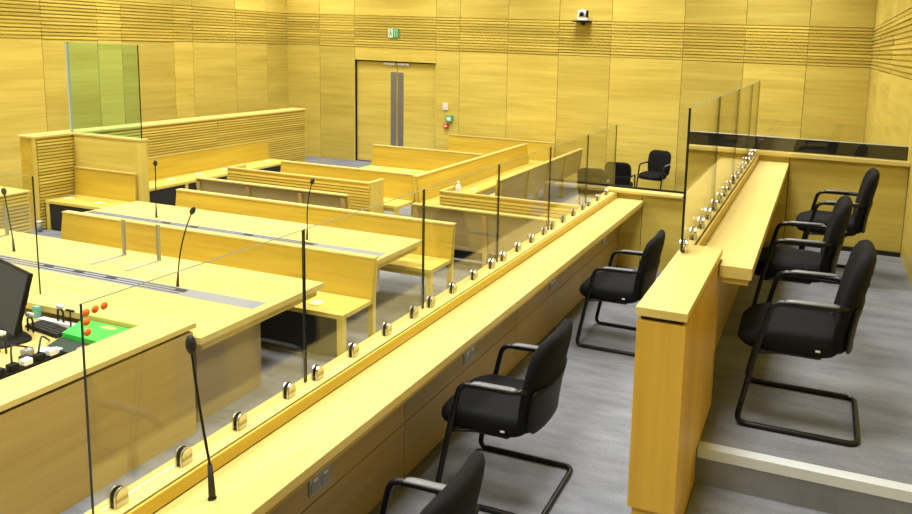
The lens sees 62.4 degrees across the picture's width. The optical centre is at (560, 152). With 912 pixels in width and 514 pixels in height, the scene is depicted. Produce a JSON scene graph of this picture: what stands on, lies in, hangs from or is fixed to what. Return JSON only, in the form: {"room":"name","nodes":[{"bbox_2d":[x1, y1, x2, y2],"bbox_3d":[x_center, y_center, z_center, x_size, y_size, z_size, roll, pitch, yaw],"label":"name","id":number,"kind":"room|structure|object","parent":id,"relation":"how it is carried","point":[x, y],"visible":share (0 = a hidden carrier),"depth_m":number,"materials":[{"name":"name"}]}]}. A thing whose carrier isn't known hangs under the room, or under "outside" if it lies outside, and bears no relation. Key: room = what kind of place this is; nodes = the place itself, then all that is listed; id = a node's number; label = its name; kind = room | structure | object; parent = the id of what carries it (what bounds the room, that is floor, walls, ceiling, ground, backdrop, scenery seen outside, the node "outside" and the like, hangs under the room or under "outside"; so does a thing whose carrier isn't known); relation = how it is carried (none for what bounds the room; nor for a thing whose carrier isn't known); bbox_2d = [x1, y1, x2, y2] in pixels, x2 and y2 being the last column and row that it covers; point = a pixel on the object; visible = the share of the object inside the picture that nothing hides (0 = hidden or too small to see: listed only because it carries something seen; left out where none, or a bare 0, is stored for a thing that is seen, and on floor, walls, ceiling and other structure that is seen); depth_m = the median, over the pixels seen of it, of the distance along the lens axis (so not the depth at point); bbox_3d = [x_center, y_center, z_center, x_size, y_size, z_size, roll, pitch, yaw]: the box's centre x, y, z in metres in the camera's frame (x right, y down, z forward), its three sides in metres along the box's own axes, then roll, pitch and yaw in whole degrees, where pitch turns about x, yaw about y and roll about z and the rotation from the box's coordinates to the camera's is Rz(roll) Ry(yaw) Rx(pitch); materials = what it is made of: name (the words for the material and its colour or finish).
{"room":"courtroom","nodes":[
{"label":"courtroom","id":0,"kind":"room"},
{"bbox_2d":[0,0,287,188],"bbox_3d":[-9.860,-1.626,9.851,0.136,5.600,18.215,5,9,19],"label":"wall","id":1,"kind":"structure","parent":0,"point":[198,58],"depth_m":14.27,"materials":[{"name":"brown wood"}]},
{"bbox_2d":[24,156,593,513],"bbox_3d":[-3.617,1.751,8.073,13.405,0.120,18.235,5,9,19],"label":"floor","id":2,"kind":"structure","parent":0,"point":[397,292],"depth_m":7.49,"materials":[{"name":"grey carpet"}]},
{"bbox_2d":[0,186,31,233],"bbox_3d":[-7.479,0.930,9.403,0.870,0.845,0.960,5,9,19],"label":"stand","id":3,"kind":"object","parent":2,"relation":"on","point":[18,206],"visible":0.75,"depth_m":9.54,"materials":[{"name":"brown wood"}]},
{"bbox_2d":[36,220,41,231],"bbox_3d":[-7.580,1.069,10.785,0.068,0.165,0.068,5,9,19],"label":"waste bin","id":4,"kind":"object","parent":2,"relation":"on","point":[39,222],"visible":0.91,"depth_m":10.76,"materials":[{"name":"grey plastic"}]},
{"bbox_2d":[45,166,136,229],"bbox_3d":[-6.891,0.716,10.906,1.220,0.878,0.515,5,9,19],"label":"bench","id":5,"kind":"object","parent":2,"relation":"on","point":[91,184],"visible":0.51,"depth_m":10.96,"materials":[{"name":"brown wood"}]},
{"bbox_2d":[0,314,195,513],"bbox_3d":[-4.774,1.725,4.582,3.300,0.850,3.145,5,9,19],"label":"desk","id":6,"kind":"object","parent":2,"relation":"on","point":[141,386],"depth_m":4.79,"materials":[{"name":"brown wood"}]},
{"bbox_2d":[0,330,6,353],"bbox_3d":[-3.978,1.345,5.283,0.084,0.164,0.038,5,9,19],"label":"cable","id":7,"kind":"object","parent":6,"relation":"on","point":[2,333],"visible":1,"depth_m":5.27,"materials":[{"name":"plastic"}]},
{"bbox_2d":[0,258,32,348],"bbox_3d":[-4.195,1.123,5.546,0.614,0.526,0.260,8,10,34],"label":"monitor","id":8,"kind":"object","parent":6,"relation":"on","point":[15,282],"visible":0.97,"depth_m":5.50,"materials":[{"name":"black plastic"}]},
{"bbox_2d":[10,344,32,362],"bbox_3d":[-3.775,1.377,5.169,0.051,0.160,0.454,-1,9,-21],"label":"cable","id":9,"kind":"object","parent":6,"relation":"on","point":[12,345],"visible":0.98,"depth_m":5.04,"materials":[{"name":"black rubber"}]},
{"bbox_2d":[20,347,33,354],"bbox_3d":[-3.810,1.419,5.297,0.070,0.040,0.060,5,9,19],"label":"adapter","id":10,"kind":"object","parent":6,"relation":"on","point":[28,350],"visible":0.86,"depth_m":5.28,"materials":[{"name":"grey plastic"}]},
{"bbox_2d":[25,312,34,332],"bbox_3d":[-4.053,1.292,5.667,0.074,0.154,0.038,5,9,19],"label":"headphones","id":11,"kind":"object","parent":6,"relation":"on","point":[28,315],"visible":1,"depth_m":5.66,"materials":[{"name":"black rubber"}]},
{"bbox_2d":[0,314,66,367],"bbox_3d":[-4.795,1.478,4.920,2.999,0.040,2.422,5,9,19],"label":"countertop","id":12,"kind":"structure","parent":6,"relation":"on","point":[4,358],"depth_m":5.46,"materials":[{"name":"brown wood"}]},
{"bbox_2d":[32,305,40,318],"bbox_3d":[-4.206,1.278,5.955,0.060,0.100,0.030,5,9,19],"label":"cup","id":13,"kind":"object","parent":6,"relation":"on","point":[36,310],"visible":0.96,"depth_m":5.94,"materials":[{"name":"teal plastic"}]},
{"bbox_2d":[37,336,49,352],"bbox_3d":[-3.714,1.360,5.329,0.016,0.150,0.438,-2,9,-27],"label":"cable","id":14,"kind":"object","parent":6,"relation":"on","point":[46,338],"visible":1,"depth_m":5.20,"materials":[{"name":"black rubber"}]},
{"bbox_2d":[25,319,68,337],"bbox_3d":[-3.950,1.357,5.735,0.420,0.026,0.140,6,9,27],"label":"keyboard","id":15,"kind":"object","parent":6,"relation":"on","point":[45,327],"visible":0.88,"depth_m":5.71,"materials":[{"name":"black plastic"}]},
{"bbox_2d":[25,325,62,337],"bbox_3d":[-3.950,1.361,5.735,0.420,0.018,0.140,6,9,27],"label":"tray","id":16,"kind":"object","parent":15,"relation":"on","point":[55,331],"depth_m":5.68,"materials":[{"name":"black plastic"}]},
{"bbox_2d":[37,316,75,327],"bbox_3d":[-3.963,1.341,5.860,0.410,0.022,0.054,5,9,19],"label":"paper stack","id":17,"kind":"object","parent":6,"relation":"on","point":[66,323],"visible":0.53,"depth_m":5.85,"materials":[{"name":"white paper"}]},
{"bbox_2d":[56,304,64,321],"bbox_3d":[-3.930,1.257,5.827,0.074,0.142,0.038,5,9,19],"label":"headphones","id":18,"kind":"object","parent":17,"relation":"on","point":[58,306],"visible":1,"depth_m":5.82,"materials":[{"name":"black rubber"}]},
{"bbox_2d":[47,337,89,354],"bbox_3d":[-3.448,1.430,5.332,0.688,0.034,0.175,5,9,22],"label":"folder","id":19,"kind":"object","parent":6,"relation":"on","point":[68,345],"visible":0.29,"depth_m":5.40,"materials":[{"name":"grey plastic"}]},
{"bbox_2d":[65,309,74,326],"bbox_3d":[-3.797,1.291,5.746,0.080,0.165,0.032,5,9,19],"label":"stand","id":20,"kind":"object","parent":6,"relation":"on","point":[68,310],"visible":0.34,"depth_m":5.74,"materials":[{"name":"black plastic"}]},
{"bbox_2d":[62,319,128,344],"bbox_3d":[-3.420,1.382,5.555,0.780,0.066,0.283,5,9,19],"label":"file box","id":21,"kind":"object","parent":6,"relation":"on","point":[98,333],"visible":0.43,"depth_m":5.56,"materials":[{"name":"green plastic"}]},
{"bbox_2d":[100,325,116,329],"bbox_3d":[-3.445,1.332,5.652,0.150,0.002,0.056,5,9,19],"label":"note","id":22,"kind":"object","parent":21,"relation":"on","point":[104,326],"visible":1,"depth_m":5.65,"materials":[{"name":"paper"}]},
{"bbox_2d":[73,132,149,202],"bbox_3d":[-6.745,0.429,11.156,1.345,1.385,0.140,5,9,19],"label":"panel","id":23,"kind":"object","parent":2,"relation":"on","point":[92,150],"visible":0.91,"depth_m":10.99,"materials":[{"name":"brown wood"}]},
{"bbox_2d":[67,42,141,138],"bbox_3d":[-6.746,-0.931,10.961,1.390,1.359,0.020,5,9,19],"label":"glass screen","id":24,"kind":"object","parent":23,"relation":"on","point":[67,42],"visible":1,"depth_m":11.10,"materials":[{"name":"glass"}]},
{"bbox_2d":[17,108,306,229],"bbox_3d":[-6.767,0.071,13.621,0.378,1.385,5.970,5,9,19],"label":"wall","id":25,"kind":"structure","parent":2,"relation":"on","point":[49,157],"depth_m":12.88,"materials":[{"name":"brown wood"}]},
{"bbox_2d":[65,42,72,131],"bbox_3d":[-7.418,-0.989,11.194,0.033,1.359,0.030,5,9,19],"label":"glass panel","id":26,"kind":"object","parent":25,"relation":"on","point":[65,42],"visible":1,"depth_m":11.18,"materials":[{"name":"glass"}]},
{"bbox_2d":[0,229,323,422],"bbox_3d":[-4.910,1.419,7.023,5.300,0.745,1.430,5,9,19],"label":"table","id":27,"kind":"object","parent":2,"relation":"on","point":[227,305],"visible":0.89,"depth_m":6.30,"materials":[{"name":"brown wood"}]},
{"bbox_2d":[0,202,8,236],"bbox_3d":[-6.192,0.693,7.815,0.514,0.380,0.372,5,9,19],"label":"screen","id":28,"kind":"object","parent":27,"relation":"on","point":[4,204],"visible":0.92,"depth_m":7.90,"materials":[{"name":"glass"}]},
{"bbox_2d":[1,188,15,251],"bbox_3d":[-5.445,0.660,7.312,0.085,0.642,0.045,0,9,-14],"label":"microphone","id":29,"kind":"object","parent":27,"relation":"on","point":[3,190],"visible":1,"depth_m":7.31,"materials":[{"name":"black metal"}]},
{"bbox_2d":[1,172,40,293],"bbox_3d":[-4.981,0.632,6.361,1.370,1.004,0.014,5,9,19],"label":"glass screen","id":30,"kind":"object","parent":27,"relation":"on","point":[1,172],"visible":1,"depth_m":6.14,"materials":[{"name":"glass"}]},
{"bbox_2d":[89,219,160,270],"bbox_3d":[-4.186,0.867,7.120,0.494,0.380,0.372,5,9,19],"label":"screen","id":31,"kind":"object","parent":27,"relation":"on","point":[123,232],"visible":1,"depth_m":7.22,"materials":[{"name":"clear glass"}]},
{"bbox_2d":[176,207,195,286],"bbox_3d":[-3.264,0.818,6.462,0.220,0.730,0.046,4,9,15],"label":"microphone","id":32,"kind":"object","parent":27,"relation":"on","point":[193,209],"visible":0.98,"depth_m":6.46,"materials":[{"name":"black metal"}]},
{"bbox_2d":[148,140,287,205],"bbox_3d":[-6.405,0.410,13.285,0.595,0.838,3.940,5,9,19],"label":"bench","id":33,"kind":"object","parent":2,"relation":"on","point":[181,166],"visible":0.27,"depth_m":13.36,"materials":[{"name":"brown wood"}]},
{"bbox_2d":[61,210,378,356],"bbox_3d":[-3.866,1.298,7.725,4.190,0.858,0.590,5,9,19],"label":"bench","id":34,"kind":"object","parent":2,"relation":"on","point":[349,279],"visible":0.46,"depth_m":7.46,"materials":[{"name":"brown wood"}]},
{"bbox_2d":[307,299,327,305],"bbox_3d":[-2.322,1.425,7.077,0.190,0.002,0.190,5,9,19],"label":"sign","id":35,"kind":"object","parent":34,"relation":"on","point":[315,302],"visible":1,"depth_m":7.07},
{"bbox_2d":[84,201,421,291],"bbox_3d":[-3.740,1.230,8.623,4.250,0.745,1.010,5,9,19],"label":"table","id":36,"kind":"object","parent":2,"relation":"on","point":[389,248],"visible":0.51,"depth_m":8.55,"materials":[{"name":"brown wood"}]},
{"bbox_2d":[153,160,157,217],"bbox_3d":[-4.818,0.432,8.834,0.045,0.702,0.083,-4,10,-37],"label":"microphone","id":37,"kind":"object","parent":36,"relation":"on","point":[154,161],"visible":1,"depth_m":8.84,"materials":[{"name":"black metal"}]},
{"bbox_2d":[306,178,314,239],"bbox_3d":[-2.743,0.615,8.126,0.109,0.692,0.048,5,9,19],"label":"microphone","id":38,"kind":"object","parent":36,"relation":"on","point":[312,180],"visible":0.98,"depth_m":8.12,"materials":[{"name":"black metal"}]},
{"bbox_2d":[194,177,349,208],"bbox_3d":[-4.043,0.853,10.748,2.610,0.858,0.590,5,9,19],"label":"bench","id":39,"kind":"object","parent":2,"relation":"on","point":[280,193],"visible":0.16,"depth_m":10.43,"materials":[{"name":"brown wood"}]},
{"bbox_2d":[226,164,383,213],"bbox_3d":[-4.013,0.733,11.586,2.648,0.857,0.393,5,9,19],"label":"desk","id":40,"kind":"object","parent":2,"relation":"on","point":[362,195],"visible":0.4,"depth_m":11.23,"materials":[{"name":"brown wood"}]},
{"bbox_2d":[175,188,455,298],"bbox_3d":[-3.300,1.111,9.157,4.170,0.858,0.590,5,9,19],"label":"bench","id":41,"kind":"object","parent":2,"relation":"on","point":[439,235],"visible":0.45,"depth_m":9.02,"materials":[{"name":"brown wood"}]},
{"bbox_2d":[281,160,417,217],"bbox_3d":[-3.596,0.693,11.969,2.590,0.858,0.590,5,9,19],"label":"bench","id":42,"kind":"object","parent":2,"relation":"on","point":[396,184],"visible":0.36,"depth_m":11.93,"materials":[{"name":"brown wood"}]},
{"bbox_2d":[84,192,643,513],"bbox_3d":[-0.442,1.537,5.086,0.430,1.390,6.729,5,9,19],"label":"desk","id":43,"kind":"object","parent":2,"relation":"on","point":[335,446],"visible":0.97,"depth_m":3.75,"materials":[{"name":"brown wood"}]},
{"bbox_2d":[108,484,128,509],"bbox_3d":[-1.474,1.142,2.472,0.037,0.066,0.052,5,9,19],"label":"glass clamp","id":44,"kind":"object","parent":43,"relation":"on","point":[118,496],"visible":1,"depth_m":2.46,"materials":[{"name":"silver metal"}]},
{"bbox_2d":[175,445,192,467],"bbox_3d":[-1.384,1.109,2.722,0.037,0.066,0.052,5,9,19],"label":"glass clamp","id":45,"kind":"object","parent":43,"relation":"on","point":[183,454],"visible":1,"depth_m":2.71,"materials":[{"name":"silver metal"}]},
{"bbox_2d":[79,230,305,513],"bbox_3d":[-1.319,0.753,2.822,0.012,0.710,1.037,5,9,19],"label":"glass screen","id":46,"kind":"object","parent":43,"relation":"on","point":[303,280],"visible":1,"depth_m":2.38,"materials":[{"name":"clear glass"}]},
{"bbox_2d":[185,335,216,500],"bbox_3d":[-1.256,0.926,2.591,0.103,0.594,0.035,5,9,19],"label":"microphone","id":47,"kind":"object","parent":43,"relation":"on","point":[190,343],"visible":1,"depth_m":2.59,"materials":[{"name":"black metal"}]},
{"bbox_2d":[232,411,246,431],"bbox_3d":[-1.291,1.075,2.982,0.037,0.066,0.052,5,9,19],"label":"glass clamp","id":48,"kind":"object","parent":43,"relation":"on","point":[239,419],"visible":1,"depth_m":2.97,"materials":[{"name":"silver metal"}]},
{"bbox_2d":[282,381,295,399],"bbox_3d":[-1.193,1.038,3.256,0.037,0.066,0.052,5,9,19],"label":"glass clamp","id":49,"kind":"object","parent":43,"relation":"on","point":[288,388],"visible":1,"depth_m":3.24,"materials":[{"name":"silver metal"}]},
{"bbox_2d":[311,479,319,493],"bbox_3d":[-1.092,1.488,3.305,0.003,0.044,0.052,5,9,19],"label":"socket","id":50,"kind":"object","parent":43,"relation":"attached to","point":[315,483],"depth_m":3.30,"materials":[{"name":"grey plastic"}]},
{"bbox_2d":[311,364,323,380],"bbox_3d":[-1.128,1.014,3.438,0.037,0.066,0.052,5,9,19],"label":"glass clamp","id":51,"kind":"object","parent":43,"relation":"on","point":[317,371],"visible":1,"depth_m":3.42,"materials":[{"name":"silver metal"}]},
{"bbox_2d":[322,471,329,485],"bbox_3d":[-1.068,1.479,3.372,0.003,0.044,0.052,5,9,19],"label":"socket","id":52,"kind":"object","parent":43,"relation":"attached to","point":[325,474],"depth_m":3.37,"materials":[{"name":"grey plastic"}]},
{"bbox_2d":[348,342,358,357],"bbox_3d":[-1.034,0.980,3.700,0.037,0.066,0.052,5,9,19],"label":"glass clamp","id":53,"kind":"object","parent":43,"relation":"on","point":[353,348],"visible":1,"depth_m":3.69,"materials":[{"name":"silver metal"}]},
{"bbox_2d":[303,189,423,381],"bbox_3d":[-0.969,0.624,3.798,0.012,0.710,1.037,5,9,19],"label":"glass screen","id":54,"kind":"object","parent":43,"relation":"on","point":[422,189],"visible":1,"depth_m":3.82,"materials":[{"name":"clear glass"}]},
{"bbox_2d":[381,322,391,336],"bbox_3d":[-0.934,0.943,3.980,0.037,0.066,0.052,5,9,19],"label":"glass clamp","id":55,"kind":"object","parent":43,"relation":"on","point":[386,329],"visible":1,"depth_m":3.96,"materials":[{"name":"silver metal"}]},
{"bbox_2d":[409,306,418,318],"bbox_3d":[-0.840,0.908,4.242,0.037,0.066,0.052,5,9,19],"label":"glass clamp","id":56,"kind":"object","parent":43,"relation":"on","point":[414,310],"visible":1,"depth_m":4.22,"materials":[{"name":"silver metal"}]},
{"bbox_2d":[426,295,434,307],"bbox_3d":[-0.775,0.884,4.424,0.037,0.066,0.052,5,9,19],"label":"glass clamp","id":57,"kind":"object","parent":43,"relation":"on","point":[430,301],"visible":1,"depth_m":4.41,"materials":[{"name":"silver metal"}]},
{"bbox_2d":[449,282,456,293],"bbox_3d":[-0.681,0.850,4.685,0.037,0.066,0.052,5,9,19],"label":"glass clamp","id":58,"kind":"object","parent":43,"relation":"on","point":[452,286],"visible":1,"depth_m":4.67,"materials":[{"name":"silver metal"}]},
{"bbox_2d":[423,164,499,308],"bbox_3d":[-0.620,0.495,4.774,0.012,0.710,1.037,5,9,19],"label":"glass screen","id":59,"kind":"object","parent":43,"relation":"on","point":[497,164],"visible":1,"depth_m":5.15,"materials":[{"name":"clear glass"}]},
{"bbox_2d":[470,269,477,279],"bbox_3d":[-0.581,0.813,4.966,0.037,0.066,0.052,5,9,19],"label":"glass clamp","id":60,"kind":"object","parent":43,"relation":"on","point":[473,273],"visible":1,"depth_m":4.95,"materials":[{"name":"silver metal"}]},
{"bbox_2d":[488,258,494,268],"bbox_3d":[-0.487,0.778,5.227,0.037,0.066,0.052,5,9,19],"label":"glass clamp","id":61,"kind":"object","parent":43,"relation":"on","point":[491,262],"visible":1,"depth_m":5.21,"materials":[{"name":"silver metal"}]},
{"bbox_2d":[500,251,506,261],"bbox_3d":[-0.420,0.754,5.414,0.037,0.066,0.052,5,9,19],"label":"glass clamp","id":62,"kind":"object","parent":43,"relation":"on","point":[503,255],"visible":1,"depth_m":5.40,"materials":[{"name":"silver metal"}]},
{"bbox_2d":[515,242,520,251],"bbox_3d":[-0.327,0.719,5.676,0.037,0.066,0.052,5,9,19],"label":"glass clamp","id":63,"kind":"object","parent":43,"relation":"on","point":[517,245],"visible":1,"depth_m":5.66,"materials":[{"name":"silver metal"}]},
{"bbox_2d":[497,147,550,261],"bbox_3d":[-0.270,0.367,5.751,0.012,0.710,1.037,5,9,19],"label":"glass screen","id":64,"kind":"object","parent":43,"relation":"on","point":[548,147],"visible":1,"depth_m":6.21,"materials":[{"name":"glass"}]},
{"bbox_2d":[529,234,534,242],"bbox_3d":[-0.232,0.684,5.942,0.037,0.066,0.052,5,9,19],"label":"glass clamp","id":65,"kind":"object","parent":43,"relation":"on","point":[531,237],"visible":1,"depth_m":5.93,"materials":[{"name":"silver metal"}]},
{"bbox_2d":[549,134,588,210],"bbox_3d":[0.079,0.238,6.727,0.012,0.710,1.037,5,9,19],"label":"glass screen","id":66,"kind":"object","parent":43,"relation":"on","point":[588,134],"visible":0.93,"depth_m":7.18,"materials":[{"name":"glass"}]},
{"bbox_2d":[586,125,616,196],"bbox_3d":[0.429,0.109,7.704,0.012,0.710,1.037,5,9,19],"label":"glass screen","id":67,"kind":"object","parent":43,"relation":"on","point":[615,125],"visible":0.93,"depth_m":8.17,"materials":[{"name":"glass"}]},
{"bbox_2d":[361,144,483,173],"bbox_3d":[-2.717,0.384,14.321,2.420,0.858,0.590,5,9,19],"label":"bench","id":68,"kind":"object","parent":2,"relation":"on","point":[390,158],"visible":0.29,"depth_m":14.53,"materials":[{"name":"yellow wood"}]},
{"bbox_2d":[413,143,536,204],"bbox_3d":[-1.304,0.525,13.700,0.550,0.858,4.560,5,9,19],"label":"bench","id":69,"kind":"object","parent":2,"relation":"on","point":[485,180],"visible":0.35,"depth_m":13.23,"materials":[{"name":"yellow wood"}]},
{"bbox_2d":[412,202,559,266],"bbox_3d":[-0.881,1.131,9.632,2.060,0.858,0.590,5,9,19],"label":"desk","id":70,"kind":"object","parent":2,"relation":"on","point":[476,230],"visible":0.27,"depth_m":9.40,"materials":[{"name":"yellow wood"}]},
{"bbox_2d":[448,134,554,163],"bbox_3d":[-1.426,0.126,16.421,2.560,0.858,0.500,5,9,19],"label":"bench","id":71,"kind":"object","parent":2,"relation":"on","point":[459,143],"visible":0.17,"depth_m":16.57,"materials":[{"name":"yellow wood"}]},
{"bbox_2d":[439,186,580,218],"bbox_3d":[-0.657,1.022,10.436,2.168,0.857,0.418,5,9,19],"label":"desk","id":72,"kind":"object","parent":2,"relation":"on","point":[448,196],"visible":0.22,"depth_m":10.23,"materials":[{"name":"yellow wood"}]},
{"bbox_2d":[491,148,582,201],"bbox_3d":[-0.484,0.570,13.595,0.510,0.858,4.180,5,9,19],"label":"bench","id":73,"kind":"object","parent":2,"relation":"on","point":[525,182],"visible":0.57,"depth_m":13.34,"materials":[{"name":"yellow wood"}]},
{"bbox_2d":[576,168,609,204],"bbox_3d":[0.554,0.679,12.896,0.560,0.922,0.626,3,8,9],"label":"chair","id":74,"kind":"object","parent":2,"relation":"on","point":[596,178],"visible":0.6,"depth_m":12.61,"materials":[{"name":"black fabric"}]},
{"bbox_2d":[605,161,635,187],"bbox_3d":[1.072,0.587,13.662,0.560,0.922,0.626,4,8,13],"label":"chair","id":75,"kind":"object","parent":2,"relation":"on","point":[623,175],"visible":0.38,"depth_m":13.36,"materials":[{"name":"black fabric"}]},
{"bbox_2d":[636,150,670,188],"bbox_3d":[1.877,0.436,14.904,0.560,0.922,0.626,7,10,32],"label":"chair","id":76,"kind":"object","parent":2,"relation":"on","point":[659,161],"visible":0.8,"depth_m":14.95,"materials":[{"name":"black fabric"}]},
{"bbox_2d":[445,115,452,121],"bbox_3d":[-2.567,-0.786,17.066,0.170,0.155,0.066,5,9,19],"label":"sign","id":77,"kind":"object","parent":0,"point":[448,118],"depth_m":17.04,"materials":[{"name":"green plastic"}]},
{"bbox_2d":[368,265,661,513],"bbox_3d":[0.096,2.302,2.838,2.904,0.560,10.760,5,9,19],"label":"floor","id":78,"kind":"structure","parent":0,"point":[589,430],"depth_m":4.49,"materials":[{"name":"grey carpet"}]},
{"bbox_2d":[379,451,484,513],"bbox_3d":[-0.630,1.542,2.677,0.645,0.940,0.577,5,9,19],"label":"chair","id":79,"kind":"object","parent":78,"relation":"on","point":[460,495],"visible":1,"depth_m":2.56,"materials":[{"name":"black plastic"}]},
{"bbox_2d":[435,319,572,513],"bbox_3d":[-0.289,1.359,4.029,0.645,0.940,0.577,5,9,19],"label":"chair","id":80,"kind":"object","parent":78,"relation":"on","point":[505,407],"visible":0.92,"depth_m":3.84,"materials":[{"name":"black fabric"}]},
{"bbox_2d":[575,230,664,356],"bbox_3d":[0.500,1.089,6.087,0.645,0.940,0.577,5,9,19],"label":"chair","id":81,"kind":"object","parent":78,"relation":"on","point":[613,284],"visible":0.88,"depth_m":5.89,"materials":[{"name":"black leather"}]},
{"bbox_2d":[605,185,683,270],"bbox_3d":[0.902,0.831,8.143,0.860,0.885,0.165,5,9,19],"label":"end panel","id":82,"kind":"object","parent":78,"relation":"on","point":[661,209],"visible":0.59,"depth_m":8.07,"materials":[{"name":"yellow wood"}]},
{"bbox_2d":[683,131,909,256],"bbox_3d":[2.220,0.650,7.259,2.051,1.592,0.150,5,9,19],"label":"partition wall","id":83,"kind":"structure","parent":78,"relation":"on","point":[815,166],"depth_m":7.11,"materials":[{"name":"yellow wood"}]},
{"bbox_2d":[286,0,876,191],"bbox_3d":[-0.448,-2.208,16.230,13.405,5.600,0.176,5,9,19],"label":"wall","id":84,"kind":"structure","parent":0,"point":[508,69],"depth_m":15.77,"materials":[{"name":"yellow wood"}]},
{"bbox_2d":[388,28,398,37],"bbox_3d":[-3.898,-2.787,17.282,0.275,0.215,0.036,5,9,19],"label":"exit sign","id":85,"kind":"object","parent":84,"relation":"attached to","point":[392,33],"visible":1,"depth_m":17.27,"materials":[{"name":"green plastic"}]},
{"bbox_2d":[354,58,436,160],"bbox_3d":[-3.916,-0.971,17.647,2.250,2.497,0.174,5,9,19],"label":"door","id":86,"kind":"structure","parent":84,"relation":"in","point":[396,100],"depth_m":17.63,"materials":[{"name":"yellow wood"}]},
{"bbox_2d":[573,9,591,24],"bbox_3d":[0.459,-2.853,15.598,0.340,0.323,0.268,5,9,19],"label":"camera","id":87,"kind":"object","parent":84,"relation":"attached to","point":[583,13],"visible":1,"depth_m":15.51,"materials":[{"name":"white plastic"}]},
{"bbox_2d":[573,20,591,24],"bbox_3d":[0.455,-2.736,15.615,0.340,0.085,0.268,5,9,19],"label":"shelf","id":88,"kind":"object","parent":84,"relation":"attached to","point":[582,22],"depth_m":15.52,"materials":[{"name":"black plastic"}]},
{"bbox_2d":[686,241,911,513],"bbox_3d":[1.695,1.763,5.020,1.404,1.115,4.760,5,9,19],"label":"floor","id":89,"kind":"structure","parent":0,"point":[877,372],"depth_m":3.90,"materials":[{"name":"grey carpet"}]},
{"bbox_2d":[627,244,722,513],"bbox_3d":[0.526,1.236,3.392,0.200,1.420,1.015,5,9,19],"label":"wall","id":90,"kind":"structure","parent":89,"relation":"on","point":[676,326],"depth_m":2.92,"materials":[{"name":"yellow wood"}]},
{"bbox_2d":[679,239,688,252],"bbox_3d":[0.604,0.452,3.638,0.037,0.066,0.052,5,9,19],"label":"glass clamp","id":91,"kind":"object","parent":90,"relation":"on","point":[685,248],"visible":0.72,"depth_m":3.62,"materials":[{"name":"silver metal"}]},
{"bbox_2d":[684,154,788,349],"bbox_3d":[1.375,0.956,5.530,0.356,1.418,3.818,5,9,19],"label":"desk","id":92,"kind":"object","parent":89,"relation":"on","point":[739,225],"visible":0.52,"depth_m":4.68,"materials":[{"name":"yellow wood"}]},
{"bbox_2d":[689,226,696,240],"bbox_3d":[0.693,0.419,3.885,0.037,0.066,0.052,5,9,19],"label":"glass clamp","id":93,"kind":"object","parent":92,"relation":"on","point":[691,237],"visible":1,"depth_m":3.87,"materials":[{"name":"silver metal"}]},
{"bbox_2d":[680,96,720,251],"bbox_3d":[0.769,0.068,4.018,0.012,0.692,1.047,5,9,19],"label":"glass screen","id":94,"kind":"object","parent":92,"relation":"on","point":[719,97],"visible":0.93,"depth_m":3.56,"materials":[{"name":"clear glass"}]},
{"bbox_2d":[697,216,704,228],"bbox_3d":[0.781,0.387,4.133,0.037,0.066,0.052,5,9,19],"label":"glass clamp","id":95,"kind":"object","parent":92,"relation":"on","point":[699,226],"visible":1,"depth_m":4.12,"materials":[{"name":"silver metal"}]},
{"bbox_2d":[704,207,711,219],"bbox_3d":[0.867,0.355,4.371,0.037,0.066,0.052,5,9,19],"label":"glass clamp","id":96,"kind":"object","parent":92,"relation":"on","point":[708,217],"visible":1,"depth_m":4.35,"materials":[{"name":"silver metal"}]},
{"bbox_2d":[716,193,722,203],"bbox_3d":[1.036,0.293,4.843,0.037,0.066,0.052,5,9,19],"label":"glass clamp","id":97,"kind":"object","parent":92,"relation":"on","point":[717,194],"visible":0.94,"depth_m":4.82,"materials":[{"name":"silver metal"}]},
{"bbox_2d":[714,89,739,196],"bbox_3d":[1.122,-0.062,5.003,0.012,0.692,1.047,5,9,19],"label":"glass screen","id":98,"kind":"object","parent":92,"relation":"on","point":[737,89],"visible":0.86,"depth_m":5.48,"materials":[{"name":"glass"}]},
{"bbox_2d":[734,84,752,175],"bbox_3d":[1.475,-0.192,5.989,0.012,0.692,1.047,5,9,19],"label":"glass screen","id":99,"kind":"object","parent":92,"relation":"on","point":[748,90],"visible":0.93,"depth_m":6.07,"materials":[{"name":"clear glass"}]},
{"bbox_2d":[704,160,788,280],"bbox_3d":[1.430,0.346,5.429,0.284,0.058,3.816,5,9,19],"label":"countertop","id":100,"kind":"structure","parent":92,"relation":"on","point":[741,232],"depth_m":4.60,"materials":[{"name":"brown wood"}]},
{"bbox_2d":[748,81,760,158],"bbox_3d":[1.779,-0.304,6.839,0.012,0.692,0.756,5,9,19],"label":"glass screen","id":101,"kind":"object","parent":92,"relation":"on","point":[756,86],"visible":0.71,"depth_m":6.80,"materials":[{"name":"clear glass"}]},
{"bbox_2d":[751,195,852,305],"bbox_3d":[1.589,0.736,4.987,0.626,0.922,0.560,5,9,19],"label":"chair","id":102,"kind":"object","parent":89,"relation":"on","point":[772,260],"visible":0.78,"depth_m":4.80,"materials":[{"name":"black plastic"}]},
{"bbox_2d":[697,441,911,502],"bbox_3d":[1.226,1.450,3.311,1.221,0.050,0.061,5,9,19],"label":"trim","id":103,"kind":"structure","parent":89,"relation":"attached to","point":[866,484],"depth_m":3.33,"materials":[{"name":"metal"}]},
{"bbox_2d":[735,239,876,446],"bbox_3d":[1.240,0.895,3.805,0.626,0.922,0.560,5,9,19],"label":"chair","id":104,"kind":"object","parent":89,"relation":"on","point":[792,327],"visible":1,"depth_m":3.64,"materials":[{"name":"black fabric"}]},
{"bbox_2d":[796,168,879,286],"bbox_3d":[2.306,0.579,6.251,0.626,0.922,0.560,5,9,19],"label":"chair","id":105,"kind":"object","parent":89,"relation":"on","point":[862,206],"visible":0.74,"depth_m":6.06,"materials":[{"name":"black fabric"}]},
{"bbox_2d":[863,0,911,287],"bbox_3d":[2.844,-0.525,5.450,0.136,5.600,18.215,5,9,19],"label":"wall","id":106,"kind":"structure","parent":0,"point":[889,103],"depth_m":9.04,"materials":[{"name":"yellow wood"}]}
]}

